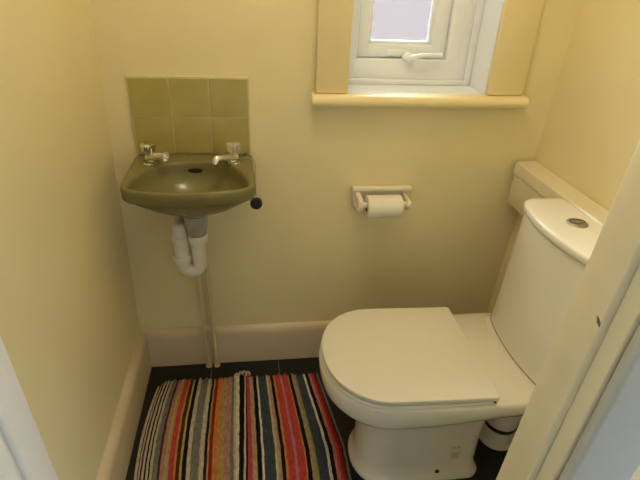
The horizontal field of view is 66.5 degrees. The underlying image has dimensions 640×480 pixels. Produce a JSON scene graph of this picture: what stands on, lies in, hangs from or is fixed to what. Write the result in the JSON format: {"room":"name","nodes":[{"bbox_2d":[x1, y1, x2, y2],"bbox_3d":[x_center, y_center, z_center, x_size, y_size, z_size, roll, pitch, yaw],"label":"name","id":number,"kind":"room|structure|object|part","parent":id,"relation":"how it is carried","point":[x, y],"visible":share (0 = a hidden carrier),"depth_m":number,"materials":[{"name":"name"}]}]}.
{"room":"bathroom","nodes":[
{"label":"bathroom","id":0,"kind":"room"},
{"bbox_2d":[0,0,139,479],"bbox_3d":[-0.576,-0.334,0.788,0.168,2.420,1.030,-2,30,-8],"label":"wall","id":1,"kind":"structure","parent":0,"point":[69,323],"depth_m":1.03,"materials":[{"name":"beige paint"}]},
{"bbox_2d":[96,334,151,479],"bbox_3d":[-0.578,0.633,1.372,0.029,0.163,0.934,-2,30,-8],"label":"baseboard","id":2,"kind":"structure","parent":1,"relation":"attached to","point":[115,461],"depth_m":1.48,"materials":[{"name":"paint"}]},
{"bbox_2d":[125,357,518,479],"bbox_3d":[0.431,1.205,0.733,3.000,0.120,3.500,-2,30,-8],"label":"floor","id":3,"kind":"structure","parent":0,"point":[488,461],"depth_m":1.76,"materials":[{"name":"tile"}]},
{"bbox_2d":[196,275,211,367],"bbox_3d":[-0.409,0.191,1.674,0.033,0.650,0.023,-2,30,-8],"label":"pipe","id":4,"kind":"object","parent":3,"relation":"on","point":[198,277],"visible":0.71,"depth_m":1.72,"materials":[{"name":"beige paint"}]},
{"bbox_2d":[205,242,219,367],"bbox_3d":[-0.378,0.190,1.678,0.031,0.650,0.023,-2,30,-8],"label":"pipe","id":5,"kind":"object","parent":3,"relation":"on","point":[207,270],"visible":0.76,"depth_m":1.71,"materials":[{"name":"beige paint"}]},
{"bbox_2d":[134,370,351,479],"bbox_3d":[-0.242,0.638,1.534,0.639,0.023,0.613,-2,30,-8],"label":"rag rug","id":6,"kind":"object","parent":3,"relation":"on","point":[237,427],"visible":1,"depth_m":1.57,"materials":[{"name":"multicoloured fabric"}]},
{"bbox_2d":[319,198,601,479],"bbox_3d":[0.344,0.314,1.363,0.691,0.804,0.379,-2,30,-8],"label":"toilet","id":7,"kind":"object","parent":3,"relation":"on","point":[420,387],"visible":0.91,"depth_m":1.30,"materials":[{"name":"beige ceramic"}]},
{"bbox_3d":[0.212,0.321,1.348,0.421,0.010,0.378,-2,30,-8],"label":"seat","id":8,"kind":"part","parent":7,"relation":"part of","materials":[{"name":"beige plastic"}]},
{"bbox_3d":[0.215,0.305,1.339,0.418,0.020,0.376,-2,30,-8],"label":"lid","id":9,"kind":"part","parent":7,"relation":"part of","materials":[{"name":"beige plastic"}]},
{"bbox_2d":[479,416,520,450],"bbox_3d":[0.541,0.527,1.537,0.210,0.280,0.120,-2,30,-8],"label":"outlet","id":10,"kind":"object","parent":7,"relation":"attached to","point":[497,434],"depth_m":1.54,"materials":[{"name":"plastic"}]},
{"bbox_3d":[0.622,-0.025,1.206,0.149,0.025,0.339,-2,30,-8],"label":"cistern lid","id":11,"kind":"part","parent":7,"relation":"part of","materials":[{"name":"beige ceramic"}]},
{"bbox_2d":[90,0,582,329],"bbox_3d":[0.034,-0.668,1.432,1.900,2.420,0.250,-2,30,-8],"label":"wall","id":12,"kind":"structure","parent":0,"point":[307,254],"depth_m":1.57,"materials":[{"name":"beige paint"}]},
{"bbox_2d":[120,141,255,275],"bbox_3d":[-0.357,-0.066,1.402,0.346,0.394,0.292,-2,30,-8],"label":"basin","id":13,"kind":"object","parent":12,"relation":"attached to","point":[190,188],"visible":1,"depth_m":1.38,"materials":[{"name":"green ceramic"}]},
{"bbox_2d":[140,142,168,165],"bbox_3d":[-0.458,-0.236,1.357,0.080,0.064,0.059,-2,30,-8],"label":"tap","id":14,"kind":"object","parent":13,"relation":"on","point":[148,148],"depth_m":1.35,"materials":[{"name":"silver metal"}]},
{"bbox_3d":[-0.354,-0.132,1.365,0.346,0.124,0.292,-2,30,-8],"label":"bowl","id":15,"kind":"part","parent":13,"relation":"part of","materials":[{"name":"green ceramic"}]},
{"bbox_2d":[212,141,240,166],"bbox_3d":[-0.263,-0.235,1.373,0.081,0.064,0.086,-2,30,-8],"label":"tap","id":16,"kind":"object","parent":13,"relation":"on","point":[231,159],"depth_m":1.38,"materials":[{"name":"silver metal"}]},
{"bbox_2d":[239,158,261,208],"bbox_3d":[-0.207,-0.166,1.456,0.076,0.150,0.033,21,34,29],"label":"plug","id":17,"kind":"object","parent":13,"relation":"hanging from","point":[256,203],"visible":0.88,"depth_m":1.46,"materials":[{"name":"rubber"}]},
{"bbox_3d":[-0.209,-0.186,1.456,0.061,0.116,0.021,19,33,27],"label":"chain","id":18,"kind":"part","parent":17,"relation":"part of","materials":[{"name":"metal"}]},
{"bbox_2d":[126,76,249,153],"bbox_3d":[-0.369,-0.355,1.401,0.330,0.221,0.008,-2,30,-8],"label":"backsplash","id":19,"kind":"structure","parent":12,"relation":"attached to","point":[178,114],"depth_m":1.39,"materials":[{"name":"tile"}]},
{"bbox_2d":[139,313,480,366],"bbox_3d":[0.000,0.380,1.869,1.317,0.163,0.020,-2,30,-8],"label":"baseboard","id":20,"kind":"structure","parent":12,"relation":"attached to","point":[288,340],"depth_m":1.82,"materials":[{"name":"paint"}]},
{"bbox_2d":[315,0,353,92],"bbox_3d":[0.057,-0.953,1.115,0.095,1.211,0.020,-2,30,-8],"label":"trim","id":21,"kind":"structure","parent":12,"relation":"attached to","point":[334,17],"depth_m":1.34,"materials":[{"name":"beige paint"}]},
{"bbox_2d":[351,185,411,211],"bbox_3d":[0.203,-0.128,1.573,0.197,0.075,0.080,-2,30,-8],"label":"toilet roll holder","id":22,"kind":"object","parent":12,"relation":"attached to","point":[359,193],"visible":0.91,"depth_m":1.58,"materials":[{"name":"beige ceramic"}]},
{"bbox_3d":[0.124,-0.120,1.560,0.016,0.050,0.071,-2,30,-8],"label":"arm","id":23,"kind":"part","parent":22,"relation":"part of","materials":[{"name":"beige ceramic"}]},
{"bbox_2d":[364,195,403,217],"bbox_3d":[0.203,-0.108,1.558,0.113,0.072,0.072,-2,30,-8],"label":"toilet roll","id":24,"kind":"object","parent":22,"relation":"on","point":[379,206],"visible":0.94,"depth_m":1.53,"materials":[{"name":"paper"}]},
{"bbox_3d":[0.280,-0.124,1.582,0.012,0.039,0.071,-2,30,-8],"label":"arm","id":25,"kind":"part","parent":22,"relation":"part of","materials":[{"name":"beige ceramic"}]},
{"bbox_2d":[347,84,481,93],"bbox_3d":[0.280,-0.459,1.517,0.427,0.022,0.128,-2,30,-8],"label":"window sill","id":26,"kind":"structure","parent":12,"relation":"attached to","point":[352,88],"depth_m":1.51,"materials":[{"name":"white plastic"}]},
{"bbox_2d":[311,92,528,108],"bbox_3d":[0.301,-0.411,1.446,0.656,0.036,0.047,-2,30,-8],"label":"trim","id":27,"kind":"structure","parent":12,"relation":"attached to","point":[328,100],"depth_m":1.43,"materials":[{"name":"beige paint"}]},
{"bbox_2d":[348,0,503,93],"bbox_3d":[0.299,-0.962,1.274,0.456,1.132,0.201,-2,30,-8],"label":"window","id":28,"kind":"structure","parent":12,"relation":"in","point":[459,45],"depth_m":1.52,"materials":[{"name":"white plastic"}]},
{"bbox_3d":[0.243,-0.587,1.530,0.073,0.020,0.009,-2,30,-8],"label":"handle plate","id":29,"kind":"part","parent":28,"relation":"part of","materials":[{"name":"white plastic"}]},
{"bbox_3d":[0.257,-0.708,1.496,0.285,0.275,0.050,-2,30,-8],"label":"sash","id":30,"kind":"part","parent":28,"relation":"part of","materials":[{"name":"white plastic"}]},
{"bbox_3d":[0.290,-0.996,1.329,0.428,1.097,0.070,-2,30,-8],"label":"frame","id":31,"kind":"part","parent":28,"relation":"part of","materials":[{"name":"white plastic"}]},
{"bbox_3d":[0.318,-0.572,1.527,0.123,0.036,0.048,-2,30,-8],"label":"handle","id":32,"kind":"part","parent":28,"relation":"part of","materials":[{"name":"white plastic"}]},
{"bbox_2d":[485,0,544,95],"bbox_3d":[0.583,-0.968,1.186,0.112,1.211,0.020,-2,30,-8],"label":"trim","id":33,"kind":"structure","parent":12,"relation":"attached to","point":[520,19],"depth_m":1.41,"materials":[{"name":"beige paint"}]},
{"bbox_2d":[487,0,639,312],"bbox_3d":[0.874,-0.374,0.982,0.220,2.420,1.030,-2,30,-8],"label":"wall","id":34,"kind":"structure","parent":0,"point":[590,137],"depth_m":1.33,"materials":[{"name":"beige paint"}]},
{"bbox_2d":[508,161,608,226],"bbox_3d":[0.732,0.035,1.232,0.070,0.147,0.939,-2,30,-8],"label":"backboard","id":35,"kind":"object","parent":34,"relation":"attached to","point":[531,180],"visible":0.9,"depth_m":1.48,"materials":[{"name":"beige paint"}]},
{"bbox_3d":[0.732,0.055,1.242,0.062,0.102,0.938,-2,30,-8],"label":"panel","id":36,"kind":"part","parent":35,"relation":"part of","materials":[{"name":"beige paint"}]},
{"bbox_2d":[631,465,639,479],"bbox_3d":[0.223,-0.119,0.476,1.657,2.420,0.075,-2,30,-8],"label":"wall","id":37,"kind":"structure","parent":0,"point":[636,476],"depth_m":0.74,"materials":[{"name":"beige paint"}]},
{"bbox_2d":[0,140,639,479],"bbox_3d":[0.003,0.057,0.552,0.879,2.020,0.089,-2,30,-8],"label":"door frame","id":38,"kind":"structure","parent":37,"relation":"in","point":[602,317],"depth_m":0.63,"materials":[{"name":"white paint"}]},
{"bbox_2d":[558,323,639,479],"bbox_3d":[0.436,0.046,0.547,0.215,2.080,0.020,-2,30,-8],"label":"trim","id":39,"kind":"structure","parent":37,"relation":"attached to","point":[608,447],"depth_m":0.65,"materials":[{"name":"grey paint"}]},
{"label":"outside","id":40,"kind":"structure","parent":0,"visible":0},
{"bbox_2d":[371,0,431,40],"bbox_3d":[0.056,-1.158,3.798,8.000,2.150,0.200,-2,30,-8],"label":"window pane","id":41,"kind":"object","parent":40,"point":[392,19],"depth_m":3.52,"materials":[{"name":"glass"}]}
]}

